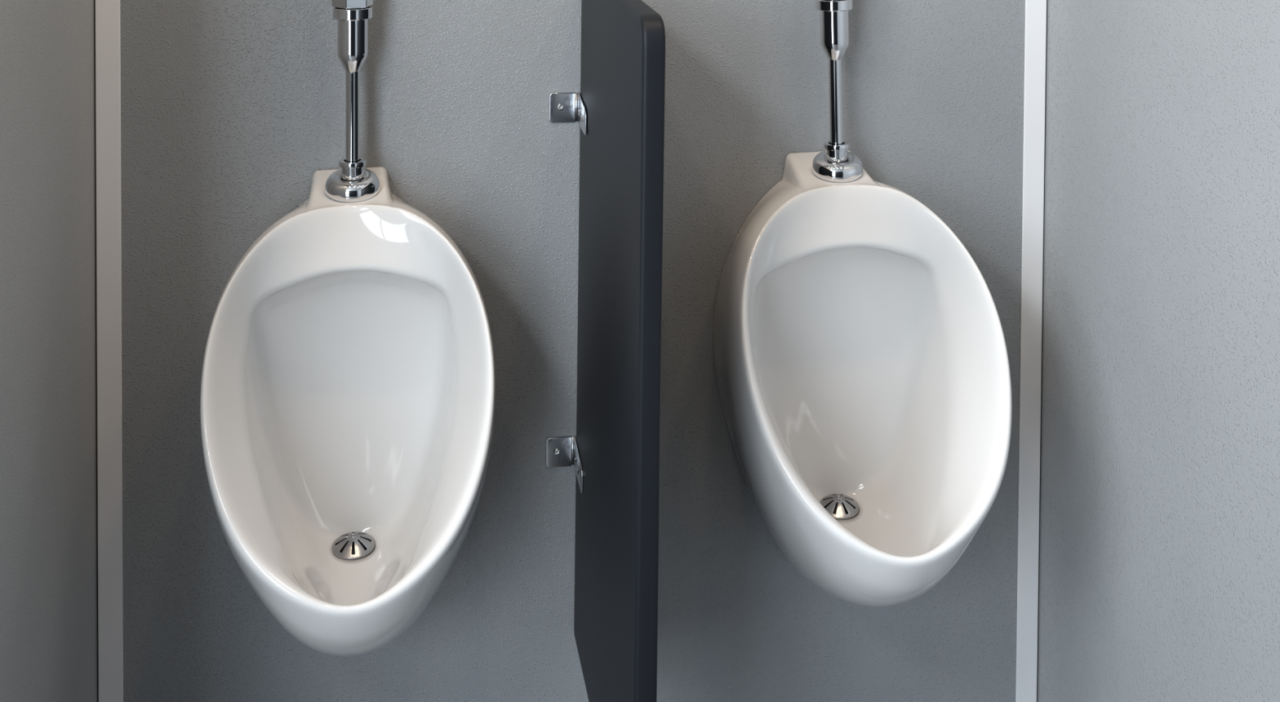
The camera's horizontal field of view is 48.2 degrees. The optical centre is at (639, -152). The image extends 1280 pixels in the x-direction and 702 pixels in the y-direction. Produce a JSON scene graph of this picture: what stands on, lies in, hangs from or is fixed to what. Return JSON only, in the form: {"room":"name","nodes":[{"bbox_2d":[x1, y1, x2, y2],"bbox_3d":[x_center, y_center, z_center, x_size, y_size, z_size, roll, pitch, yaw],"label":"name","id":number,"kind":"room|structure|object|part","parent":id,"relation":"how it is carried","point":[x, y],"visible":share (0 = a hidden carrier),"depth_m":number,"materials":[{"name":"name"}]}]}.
{"room":"public restroom","nodes":[
{"label":"public restroom","id":0,"kind":"room"},
{"bbox_2d":[0,0,97,701],"bbox_3d":[-0.705,0.302,1.518,0.080,2.300,0.820,0,2,-10],"label":"wall","id":1,"kind":"structure","parent":0,"point":[48,580],"depth_m":1.67,"materials":[{"name":"grey paint"}]},
{"bbox_2d":[120,0,1025,701],"bbox_3d":[-0.748,0.289,1.967,2.909,2.300,0.080,0,2,-10],"label":"wall","id":2,"kind":"structure","parent":0,"point":[230,109],"depth_m":2.04,"materials":[{"name":"grey paint"}]},
{"bbox_2d":[93,0,123,701],"bbox_3d":[-0.718,0.291,1.930,0.034,2.300,0.003,0,2,-10],"label":"trim","id":3,"kind":"structure","parent":2,"relation":"attached to","point":[107,25],"depth_m":1.94,"materials":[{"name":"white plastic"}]},
{"bbox_2d":[200,166,495,656],"bbox_3d":[-0.364,0.758,1.805,0.366,0.625,0.394,-1,2,-11],"label":"urinal","id":4,"kind":"object","parent":2,"relation":"attached to","point":[348,390],"visible":1,"depth_m":1.87,"materials":[{"name":"white ceramic"}]},
{"bbox_2d":[324,0,380,202],"bbox_3d":[-0.388,0.226,1.932,0.073,0.479,0.104,0,2,-11],"label":"pipe","id":5,"kind":"object","parent":4,"relation":"attached to","point":[352,16],"visible":1,"depth_m":1.91,"materials":[{"name":"silver metal"}]},
{"bbox_2d":[335,537,370,554],"bbox_3d":[-0.386,0.940,1.929,0.052,0.006,0.052,-1,10,-11],"label":"outlet","id":6,"kind":"object","parent":4,"relation":"attached to","point":[344,545],"depth_m":1.92,"materials":[{"name":"silver metal"}]},
{"bbox_2d":[573,0,665,701],"bbox_3d":[-0.034,0.655,1.795,0.027,0.963,0.510,0,2,-10],"label":"partition","id":7,"kind":"object","parent":2,"relation":"attached to","point":[623,58],"depth_m":1.66,"materials":[{"name":"black plastic"}]},
{"bbox_2d":[545,435,582,493],"bbox_3d":[-0.106,0.865,2.008,0.042,0.043,0.089,0,2,-10],"label":"bracket","id":8,"kind":"object","parent":7,"relation":"attached to","point":[561,451],"visible":1,"depth_m":2.05,"materials":[{"name":"grey metal"}]},
{"bbox_3d":[-0.116,0.863,2.050,0.037,0.043,0.003,0,2,-10],"label":"wall plate","id":9,"kind":"part","parent":8,"relation":"part of","materials":[{"name":"silver metal"}]},
{"bbox_3d":[-0.088,0.865,2.011,0.006,0.043,0.089,0,2,-10],"label":"panel leg","id":10,"kind":"part","parent":8,"relation":"part of","materials":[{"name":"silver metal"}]},
{"bbox_2d":[548,92,586,135],"bbox_3d":[-0.101,0.369,1.994,0.042,0.043,0.089,0,2,-10],"label":"bracket","id":11,"kind":"object","parent":7,"relation":"attached to","point":[564,107],"visible":1,"depth_m":2.03,"materials":[{"name":"grey metal"}]},
{"bbox_3d":[-0.111,0.368,2.037,0.037,0.043,0.003,0,2,-10],"label":"wall plate","id":12,"kind":"part","parent":11,"relation":"part of","materials":[{"name":"silver metal"}]},
{"bbox_3d":[-0.083,0.369,1.998,0.006,0.043,0.089,0,2,-10],"label":"panel leg","id":13,"kind":"part","parent":11,"relation":"part of","materials":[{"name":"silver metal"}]},
{"bbox_2d":[712,149,1012,606],"bbox_3d":[0.297,0.758,1.919,0.376,0.632,0.394,-2,2,-9],"label":"urinal","id":14,"kind":"object","parent":2,"relation":"attached to","point":[862,367],"visible":0.98,"depth_m":1.98,"materials":[{"name":"white ceramic"}]},
{"bbox_2d":[811,0,862,182],"bbox_3d":[0.273,0.227,2.045,0.073,0.478,0.104,-2,2,-9],"label":"pipe","id":15,"kind":"object","parent":14,"relation":"attached to","point":[828,165],"visible":1,"depth_m":2.02,"materials":[{"name":"silver metal"}]},
{"bbox_2d":[823,497,855,514],"bbox_3d":[0.284,0.940,2.044,0.052,0.006,0.052,-2,10,-9],"label":"outlet","id":16,"kind":"object","parent":14,"relation":"attached to","point":[833,505],"depth_m":2.03,"materials":[{"name":"silver metal"}]},
{"bbox_2d":[1015,0,1047,701],"bbox_3d":[0.596,0.292,2.155,0.036,2.300,0.003,0,2,-10],"label":"trim","id":17,"kind":"structure","parent":2,"relation":"attached to","point":[1036,11],"depth_m":2.17,"materials":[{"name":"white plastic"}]},
{"bbox_2d":[1037,0,1279,701],"bbox_3d":[0.885,0.332,0.812,0.080,2.300,2.750,0,2,-10],"label":"wall","id":18,"kind":"structure","parent":0,"point":[1159,561],"depth_m":1.83,"materials":[{"name":"grey paint"}]}
]}

